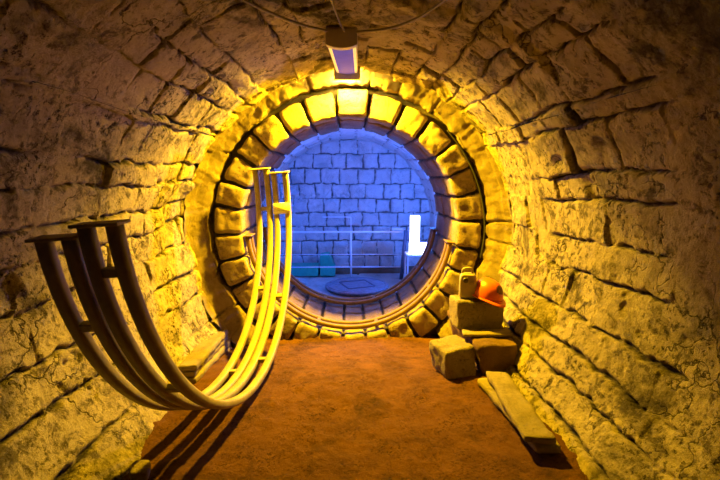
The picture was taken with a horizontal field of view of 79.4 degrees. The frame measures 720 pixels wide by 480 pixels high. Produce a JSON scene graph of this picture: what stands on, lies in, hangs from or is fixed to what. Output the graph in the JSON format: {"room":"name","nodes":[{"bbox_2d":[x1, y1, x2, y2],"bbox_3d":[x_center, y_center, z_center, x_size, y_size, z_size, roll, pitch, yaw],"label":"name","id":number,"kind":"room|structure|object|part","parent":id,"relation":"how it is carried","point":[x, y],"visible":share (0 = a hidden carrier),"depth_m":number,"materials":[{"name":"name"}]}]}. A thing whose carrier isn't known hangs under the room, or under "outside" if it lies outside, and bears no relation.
{"room":"underground passage","nodes":[
{"label":"underground passage","id":0,"kind":"room"},
{"bbox_2d":[0,74,236,479],"bbox_3d":[-1.219,0.467,1.500,0.740,2.131,5.486,0,9,-1],"label":"wall","id":1,"kind":"structure","parent":0,"point":[67,158],"depth_m":2.14,"materials":[{"name":"stone"}]},
{"bbox_2d":[294,273,403,297],"bbox_3d":[-0.142,0.650,6.333,2.800,0.035,1.870,0,9,-1],"label":"floor","id":2,"kind":"structure","parent":0,"point":[317,283],"depth_m":6.62,"materials":[{"name":"grey concrete"}]},
{"bbox_2d":[291,263,319,275],"bbox_3d":[-0.879,0.465,6.859,0.468,0.164,0.270,0,9,-1],"label":"crate","id":3,"kind":"object","parent":2,"relation":"on","point":[294,271],"visible":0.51,"depth_m":6.74,"materials":[{"name":"teal paint"}]},
{"bbox_3d":[-0.879,0.394,6.849,0.468,0.022,0.270,0,9,-1],"label":"lid","id":4,"kind":"part","parent":3,"relation":"part of","materials":[{"name":"teal paint"}]},
{"bbox_2d":[320,252,335,275],"bbox_3d":[-0.507,0.374,6.850,0.232,0.347,0.269,0,9,-1],"label":"crate","id":5,"kind":"object","parent":2,"relation":"on","point":[325,260],"visible":0.91,"depth_m":6.73,"materials":[{"name":"teal paint"}]},
{"bbox_3d":[-0.514,0.494,6.737,0.163,0.114,0.010,0,9,-1],"label":"door","id":6,"kind":"part","parent":5,"relation":"part of","materials":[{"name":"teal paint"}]},
{"bbox_2d":[280,217,407,279],"bbox_3d":[-0.258,0.127,6.509,1.949,0.960,0.060,0,9,-1],"label":"railing","id":7,"kind":"object","parent":2,"relation":"on","point":[401,266],"visible":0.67,"depth_m":6.51,"materials":[{"name":"metal"}]},
{"bbox_3d":[-0.288,-0.119,6.471,1.862,0.027,0.028,0,9,-1],"label":"rail","id":8,"kind":"part","parent":7,"relation":"part of","materials":[{"name":"grey metal"}]},
{"bbox_3d":[-0.288,0.408,6.551,1.862,0.017,0.018,0,9,-1],"label":"rail","id":9,"kind":"part","parent":7,"relation":"part of","materials":[{"name":"grey metal"}]},
{"bbox_3d":[-0.134,0.239,6.529,0.027,0.726,0.028,0,9,-1],"label":"post","id":10,"kind":"part","parent":7,"relation":"part of","materials":[{"name":"grey metal"}]},
{"bbox_3d":[0.656,0.227,6.545,0.120,0.750,0.060,0,9,-1],"label":"post","id":11,"kind":"part","parent":7,"relation":"part of","materials":[{"name":"metal"}]},
{"bbox_2d":[325,277,388,296],"bbox_3d":[-0.042,0.644,6.044,0.880,0.072,0.880,0,9,-1],"label":"manhole cover","id":12,"kind":"object","parent":2,"relation":"on","point":[348,286],"visible":0.96,"depth_m":5.93,"materials":[{"name":"metal"}]},
{"bbox_2d":[404,251,421,276],"bbox_3d":[0.812,0.424,6.073,0.355,0.490,0.300,0,9,-1],"label":"stand","id":13,"kind":"object","parent":2,"relation":"on","point":[407,253],"visible":0.26,"depth_m":5.93,"materials":[{"name":"white paint"}]},
{"bbox_3d":[0.646,0.416,6.202,0.022,0.468,0.022,0,9,-1],"label":"leg","id":14,"kind":"part","parent":13,"relation":"part of","materials":[{"name":"blue paint"}]},
{"bbox_3d":[0.652,0.455,5.941,0.022,0.468,0.022,0,9,-1],"label":"leg","id":15,"kind":"part","parent":13,"relation":"part of","materials":[{"name":"blue paint"}]},
{"bbox_2d":[409,215,426,253],"bbox_3d":[0.807,-0.077,5.956,0.250,0.528,0.120,0,9,-1],"label":"lamp","id":16,"kind":"object","parent":13,"relation":"on","point":[415,246],"visible":0.91,"depth_m":5.92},
{"bbox_3d":[0.752,-0.147,5.944,0.125,0.377,0.070,0,9,-1],"label":"panel","id":17,"kind":"part","parent":16,"relation":"part of","materials":[{"name":"white plastic"}]},
{"bbox_2d":[195,84,503,336],"bbox_3d":[-0.109,-0.182,4.756,3.499,3.506,1.059,0,9,-1],"label":"wall","id":18,"kind":"structure","parent":0,"point":[300,99],"depth_m":4.18,"materials":[{"name":"brown stone"}]},
{"bbox_2d":[184,69,514,344],"bbox_3d":[-0.088,-0.252,4.556,2.997,2.813,1.430,0,9,-1],"label":"ring","id":19,"kind":"object","parent":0,"point":[219,300],"visible":0.67,"depth_m":4.10,"materials":[{"name":"beige stone"}]},
{"bbox_2d":[243,233,454,329],"bbox_3d":[-0.111,0.426,4.370,2.060,0.943,0.183,1,9,-1],"label":"frame","id":20,"kind":"object","parent":19,"relation":"in","point":[376,321],"visible":0.83,"depth_m":4.36,"materials":[{"name":"paint"}]},
{"bbox_3d":[-1.091,-0.048,4.275,0.080,0.018,0.183,1,9,-1],"label":"plate","id":21,"kind":"part","parent":20,"relation":"part of","materials":[{"name":"paint"}]},
{"bbox_3d":[0.888,0.014,4.330,0.080,0.020,0.183,1,9,-1],"label":"plate","id":22,"kind":"part","parent":20,"relation":"part of","materials":[{"name":"paint"}]},
{"bbox_2d":[263,226,437,304],"bbox_3d":[-0.119,0.301,5.190,2.060,0.943,0.183,0,9,-1],"label":"frame","id":23,"kind":"object","parent":19,"relation":"in","point":[331,299],"visible":0.84,"depth_m":5.18,"materials":[{"name":"paint"}]},
{"bbox_2d":[447,130,484,257],"bbox_3d":[1.003,-0.422,4.107,0.399,1.208,0.013,0,9,-1],"label":"cable","id":24,"kind":"object","parent":19,"relation":"attached to","point":[447,130],"visible":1,"depth_m":4.09,"materials":[{"name":"black rubber"}]},
{"bbox_2d":[262,128,437,272],"bbox_3d":[-0.144,-0.368,6.183,2.662,2.268,1.900,0,9,-1],"label":"ceiling","id":25,"kind":"structure","parent":0,"point":[358,134],"depth_m":6.32,"materials":[{"name":"stone"}]},
{"bbox_2d":[272,139,429,265],"bbox_3d":[-0.162,-0.567,7.020,2.900,2.450,0.108,0,9,-1],"label":"wall","id":26,"kind":"structure","parent":0,"point":[368,183],"depth_m":7.00,"materials":[{"name":"stone"}]},
{"bbox_2d":[319,266,413,274],"bbox_3d":[-0.158,0.500,7.053,2.202,0.133,0.194,0,9,-1],"label":"trim","id":27,"kind":"structure","parent":26,"relation":"attached to","point":[357,271],"depth_m":6.97,"materials":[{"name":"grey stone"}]},
{"bbox_2d":[122,334,591,479],"bbox_3d":[-0.034,1.260,1.688,2.840,0.269,5.560,0,9,-1],"label":"floor","id":28,"kind":"structure","parent":0,"point":[341,408],"depth_m":2.47,"materials":[{"name":"brown soil"}]},
{"bbox_2d":[129,460,150,479],"bbox_3d":[-1.044,1.100,2.064,0.090,0.069,0.111,-4,9,-22],"label":"stone","id":29,"kind":"object","parent":28,"relation":"on","point":[139,469],"visible":1,"depth_m":2.04,"materials":[{"name":"grey stone"}]},
{"bbox_2d":[25,167,273,410],"bbox_3d":[-0.949,0.249,2.838,0.256,1.470,2.600,1,9,4],"label":"frame","id":30,"kind":"object","parent":28,"relation":"on","point":[134,388],"visible":0.82,"depth_m":1.77,"materials":[{"name":"paint"}]},
{"bbox_3d":[-1.070,-0.009,1.531,0.174,0.018,0.081,-3,8,5],"label":"plate","id":31,"kind":"part","parent":30,"relation":"part of","materials":[{"name":"paint"}]},
{"bbox_3d":[-0.911,-0.650,3.975,0.174,0.022,0.081,-3,8,5],"label":"plate","id":32,"kind":"part","parent":30,"relation":"part of","materials":[{"name":"paint"}]},
{"bbox_2d":[67,171,291,409],"bbox_3d":[-0.781,0.262,2.829,0.261,1.426,2.607,1,9,4],"label":"frame","id":33,"kind":"object","parent":28,"relation":"on","point":[180,392],"visible":1,"depth_m":1.76,"materials":[{"name":"paint"}]},
{"bbox_3d":[-0.904,-0.056,1.509,0.179,0.016,0.081,-3,8,5],"label":"plate","id":34,"kind":"part","parent":33,"relation":"part of","materials":[{"name":"paint"}]},
{"bbox_3d":[-0.739,-0.618,3.972,0.179,0.019,0.081,-3,8,5],"label":"plate","id":35,"kind":"part","parent":33,"relation":"part of","materials":[{"name":"paint"}]},
{"bbox_3d":[-0.719,-0.289,3.982,0.159,0.100,0.023,-3,8,5],"label":"label plate","id":36,"kind":"part","parent":33,"relation":"part of","materials":[{"name":"yellow metal"}]},
{"bbox_2d":[178,329,231,383],"bbox_3d":[-1.264,0.918,3.526,0.217,0.284,1.092,-1,9,-4],"label":"stone slab","id":37,"kind":"object","parent":28,"relation":"on","point":[203,356],"visible":0.93,"depth_m":3.31,"materials":[{"name":"beige stone"}]},
{"bbox_2d":[429,335,475,379],"bbox_3d":[0.688,0.867,3.223,0.279,0.214,0.326,-3,9,-19],"label":"stone block","id":38,"kind":"object","parent":28,"relation":"on","point":[453,356],"visible":1,"depth_m":3.12,"materials":[{"name":"beige stone"}]},
{"bbox_2d":[447,310,516,374],"bbox_3d":[0.974,0.848,3.524,0.368,0.351,0.836,0,9,-1],"label":"stone block","id":39,"kind":"object","parent":28,"relation":"on","point":[493,354],"visible":0.51,"depth_m":3.13,"materials":[{"name":"brown stone"}]},
{"bbox_2d":[449,295,503,329],"bbox_3d":[0.921,0.573,3.464,0.385,0.244,0.223,0,9,-1],"label":"stone block","id":40,"kind":"object","parent":39,"relation":"on","point":[465,313],"visible":0.8,"depth_m":3.37,"materials":[{"name":"beige stone"}]},
{"bbox_2d":[459,267,476,298],"bbox_3d":[0.850,0.335,3.410,0.138,0.247,0.113,2,9,11],"label":"jerrycan","id":41,"kind":"object","parent":40,"relation":"on","point":[467,280],"visible":0.95,"depth_m":3.38,"materials":[{"name":"beige plastic"}]},
{"bbox_3d":[0.845,0.240,3.406,0.094,0.058,0.018,2,9,11],"label":"handle","id":42,"kind":"part","parent":41,"relation":"part of","materials":[{"name":"beige plastic"}]},
{"bbox_2d":[472,277,505,307],"bbox_3d":[0.996,0.392,3.380,0.257,0.187,0.311,1,9,7],"label":"helmet","id":43,"kind":"object","parent":40,"relation":"on","point":[488,290],"visible":0.91,"depth_m":3.30,"materials":[{"name":"orange plastic"}]},
{"bbox_2d":[462,329,510,336],"bbox_3d":[0.958,0.703,3.289,0.383,0.029,0.126,0,9,-1],"label":"stone slab","id":44,"kind":"object","parent":39,"relation":"on","point":[465,332],"visible":1,"depth_m":3.26,"materials":[{"name":"beige stone"}]},
{"bbox_2d":[477,378,560,453],"bbox_3d":[0.919,1.013,2.607,0.238,0.051,0.803,0,9,-1],"label":"plank","id":45,"kind":"object","parent":28,"relation":"on","point":[540,448],"visible":0.25,"depth_m":2.55,"materials":[{"name":"beige wood"}]},
{"bbox_2d":[486,371,555,444],"bbox_3d":[0.916,0.964,2.562,0.168,0.058,0.760,0,9,-1],"label":"plank","id":46,"kind":"object","parent":45,"relation":"on","point":[523,415],"visible":1,"depth_m":2.44,"materials":[{"name":"beige wood"}]},
{"bbox_2d":[0,0,719,135],"bbox_3d":[-0.043,-0.887,1.321,2.519,0.727,5.480,0,9,-1],"label":"ceiling","id":47,"kind":"structure","parent":0,"point":[505,65],"depth_m":2.25,"materials":[{"name":"stone"}]},
{"bbox_2d":[241,0,327,31],"bbox_3d":[-0.411,-1.219,2.364,0.055,0.111,0.905,4,9,24],"label":"cable","id":48,"kind":"object","parent":47,"relation":"attached to","point":[245,1],"visible":1,"depth_m":2.36,"materials":[{"name":"black rubber"}]},
{"bbox_2d":[330,0,344,31],"bbox_3d":[-0.132,-1.292,2.488,0.018,0.017,0.589,1,9,5],"label":"cable","id":49,"kind":"object","parent":47,"relation":"attached to","point":[331,1],"visible":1,"depth_m":2.48,"materials":[{"name":"brown rubber"}]},
{"bbox_2d":[325,26,359,79],"bbox_3d":[-0.113,-1.397,3.304,0.228,0.171,0.866,0,9,0],"label":"ceiling lamp","id":50,"kind":"object","parent":47,"relation":"attached to","point":[342,46],"visible":0.94,"depth_m":3.06,"materials":[{"name":"brown metal"}]},
{"bbox_2d":[332,49,354,73],"bbox_3d":[-0.120,-1.375,3.324,0.146,0.030,0.775,0,9,0],"label":"diffuser","id":51,"kind":"object","parent":50,"relation":"attached to","point":[343,60],"depth_m":3.30,"materials":[{"name":"glass"}]},
{"bbox_3d":[-0.111,-1.451,3.724,0.228,0.151,0.013,0,9,-1],"label":"lamp shade","id":52,"kind":"part","parent":50,"relation":"part of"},
{"bbox_2d":[356,0,445,32],"bbox_3d":[0.238,-1.246,2.445,0.108,0.094,0.887,-5,10,-29],"label":"cable","id":53,"kind":"object","parent":47,"relation":"attached to","point":[439,3],"visible":1,"depth_m":2.48,"materials":[{"name":"black rubber"}]},
{"bbox_2d":[482,66,719,479],"bbox_3d":[1.158,0.436,1.550,0.715,2.081,5.482,0,9,-1],"label":"wall","id":54,"kind":"structure","parent":0,"point":[610,284],"depth_m":2.20,"materials":[{"name":"stone"}]}
]}

